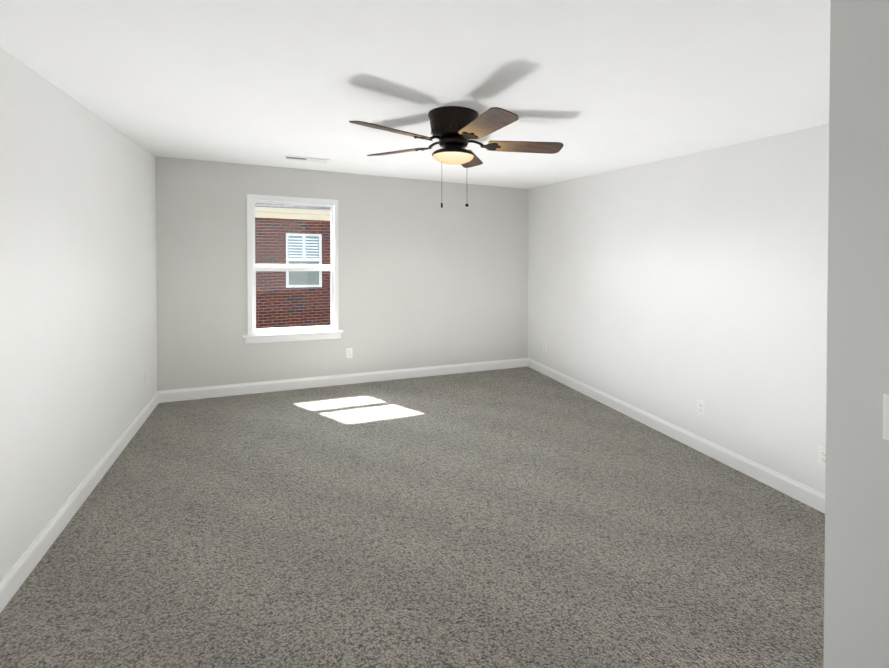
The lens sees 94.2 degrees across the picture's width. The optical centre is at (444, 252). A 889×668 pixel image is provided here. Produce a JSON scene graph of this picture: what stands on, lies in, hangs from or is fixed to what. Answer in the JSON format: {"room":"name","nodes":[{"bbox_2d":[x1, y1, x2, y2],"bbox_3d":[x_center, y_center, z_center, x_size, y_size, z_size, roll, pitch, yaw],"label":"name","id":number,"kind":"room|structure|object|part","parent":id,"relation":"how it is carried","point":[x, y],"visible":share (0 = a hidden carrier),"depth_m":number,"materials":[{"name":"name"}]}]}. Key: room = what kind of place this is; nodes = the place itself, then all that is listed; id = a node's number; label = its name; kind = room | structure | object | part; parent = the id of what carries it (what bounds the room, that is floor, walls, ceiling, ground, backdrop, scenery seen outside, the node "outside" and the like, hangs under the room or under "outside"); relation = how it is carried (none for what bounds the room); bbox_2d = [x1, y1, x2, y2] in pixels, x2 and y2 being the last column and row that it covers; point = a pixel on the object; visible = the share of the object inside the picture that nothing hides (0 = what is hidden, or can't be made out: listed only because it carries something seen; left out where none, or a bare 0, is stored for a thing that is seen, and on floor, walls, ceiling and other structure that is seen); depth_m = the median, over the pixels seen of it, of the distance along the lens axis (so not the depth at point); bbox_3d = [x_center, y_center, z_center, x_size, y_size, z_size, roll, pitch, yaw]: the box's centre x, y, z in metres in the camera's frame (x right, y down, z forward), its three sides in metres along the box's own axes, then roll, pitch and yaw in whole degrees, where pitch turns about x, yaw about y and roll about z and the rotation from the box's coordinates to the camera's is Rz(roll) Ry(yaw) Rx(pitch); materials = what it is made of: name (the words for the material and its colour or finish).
{"room":"empty bedroom","nodes":[
{"label":"empty bedroom","id":0,"kind":"room"},
{"bbox_2d":[0,47,156,580],"bbox_3d":[-1.711,0.337,1.038,0.150,2.510,6.800,0,1,-22],"label":"wall","id":1,"kind":"structure","parent":0,"point":[78,330],"depth_m":2.32,"materials":[{"name":"paint"}]},
{"bbox_2d":[0,391,159,612],"bbox_3d":[-1.634,1.501,1.082,0.015,0.180,6.500,0,1,-22],"label":"baseboard","id":2,"kind":"structure","parent":1,"relation":"attached to","point":[19,572],"depth_m":2.30,"materials":[{"name":"white wood"}]},
{"bbox_2d":[155,156,527,390],"bbox_3d":[-0.876,0.310,4.954,4.313,2.539,0.150,0,1,-22],"label":"wall","id":3,"kind":"structure","parent":0,"point":[425,279],"depth_m":4.83,"materials":[{"name":"paint"}]},
{"bbox_2d":[242,194,342,343],"bbox_3d":[-1.673,0.186,4.603,1.037,1.609,0.205,0,1,-22],"label":"window unit","id":4,"kind":"structure","parent":3,"relation":"in","point":[260,335],"depth_m":4.58,"materials":[{"name":"white"}]},
{"bbox_3d":[-1.655,0.932,4.566,1.037,0.117,0.105,0,1,-22],"label":"sill","id":5,"kind":"part","parent":4,"relation":"part of","materials":[{"name":"white wood"}]},
{"bbox_3d":[-1.686,0.153,4.635,0.809,1.398,0.039,0,1,-22],"label":"glass","id":6,"kind":"part","parent":4,"relation":"part of","materials":[{"name":"clear glass"}]},
{"bbox_2d":[160,358,527,402],"bbox_3d":[-0.832,1.474,4.897,4.283,0.213,0.015,0,1,-22],"label":"baseboard","id":7,"kind":"structure","parent":3,"relation":"attached to","point":[343,379],"depth_m":4.70,"materials":[{"name":"white wood"}]},
{"bbox_2d":[346,348,352,357],"bbox_3d":[-1.102,1.169,4.788,0.070,0.117,0.008,0,1,-22],"label":"outlet","id":8,"kind":"object","parent":3,"relation":"attached to","point":[349,352],"visible":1,"depth_m":4.79,"materials":[{"name":"white plastic"}]},
{"bbox_2d":[0,366,824,667],"bbox_3d":[0.361,1.648,1.883,4.613,0.270,6.800,0,1,-22],"label":"floor","id":9,"kind":"structure","parent":0,"point":[523,517],"depth_m":2.23,"materials":[{"name":"carpet"}]},
{"bbox_2d":[0,0,830,188],"bbox_3d":[0.361,-0.902,1.853,4.613,0.290,6.800,0,1,-22],"label":"ceiling","id":10,"kind":"structure","parent":0,"point":[594,87],"depth_m":1.98,"materials":[{"name":"paint"}]},
{"bbox_2d":[284,155,329,162],"bbox_3d":[-1.336,-0.905,4.014,0.420,0.021,0.170,0,1,-22],"label":"ceiling vent","id":11,"kind":"object","parent":10,"relation":"in","point":[301,158],"visible":1,"depth_m":4.00,"materials":[{"name":"white metal"}]},
{"bbox_2d":[349,106,563,207],"bbox_3d":[0.071,-0.570,2.528,1.327,0.584,1.272,0,1,-22],"label":"ceiling fan","id":12,"kind":"object","parent":10,"relation":"hanging from","point":[455,130],"visible":1,"depth_m":2.46,"materials":[{"name":"brown wood"}]},
{"bbox_3d":[0.055,-0.729,2.573,0.316,0.267,0.316,0,1,-22],"label":"motor","id":13,"kind":"part","parent":12,"relation":"part of","materials":[{"name":"brown metal"}]},
{"bbox_3d":[0.055,-0.578,2.575,0.254,0.050,0.254,0,1,-22],"label":"lamp shade","id":14,"kind":"part","parent":12,"relation":"part of","materials":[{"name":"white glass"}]},
{"bbox_2d":[528,124,828,493],"bbox_3d":[2.432,0.419,2.698,0.150,2.510,6.800,0,1,-22],"label":"wall","id":15,"kind":"structure","parent":0,"point":[671,290],"depth_m":3.33,"materials":[{"name":"paint"}]},
{"bbox_2d":[543,342,546,351],"bbox_3d":[1.296,1.224,5.330,0.008,0.116,0.070,0,1,-22],"label":"outlet","id":16,"kind":"object","parent":15,"relation":"attached to","point":[544,346],"visible":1,"depth_m":5.32,"materials":[{"name":"white plastic"}]},
{"bbox_2d":[528,358,824,513],"bbox_3d":[1.926,1.556,3.753,0.015,0.157,4.150,0,1,-22],"label":"baseboard","id":17,"kind":"structure","parent":15,"relation":"attached to","point":[811,497],"depth_m":3.33,"materials":[{"name":"white wood"}]},
{"bbox_2d":[697,399,705,415],"bbox_3d":[2.087,1.262,3.355,0.008,0.116,0.070,0,1,-22],"label":"outlet","id":18,"kind":"object","parent":15,"relation":"attached to","point":[701,407],"visible":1,"depth_m":3.35,"materials":[{"name":"white plastic"}]},
{"bbox_2d":[818,446,825,466],"bbox_3d":[2.392,1.289,2.596,0.008,0.116,0.070,0,1,-22],"label":"outlet","id":19,"kind":"object","parent":15,"relation":"attached to","point":[821,455],"visible":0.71,"depth_m":2.61,"materials":[{"name":"white plastic"}]},
{"bbox_2d":[823,0,888,667],"bbox_3d":[2.324,0.444,0.409,1.753,2.502,2.330,0,1,-22],"label":"wall","id":20,"kind":"structure","parent":0,"point":[856,602],"depth_m":1.10,"materials":[{"name":"paint"}]},
{"bbox_2d":[883,394,888,440],"bbox_3d":[1.125,0.419,1.018,0.020,0.116,0.070,0,1,-22],"label":"light switch","id":21,"kind":"object","parent":20,"relation":"attached to","point":[885,416],"visible":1,"depth_m":1.05,"materials":[{"name":"white plastic"}]},
{"label":"outside","id":22,"kind":"structure","parent":0,"visible":0},
{"bbox_2d":[255,203,330,328],"bbox_3d":[-3.381,1.227,10.796,20.000,7.790,0.760,0,1,-22],"label":"neighbouring house","id":23,"kind":"structure","parent":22,"point":[291,255],"depth_m":10.63,"materials":[{"name":"brick"}]}
]}

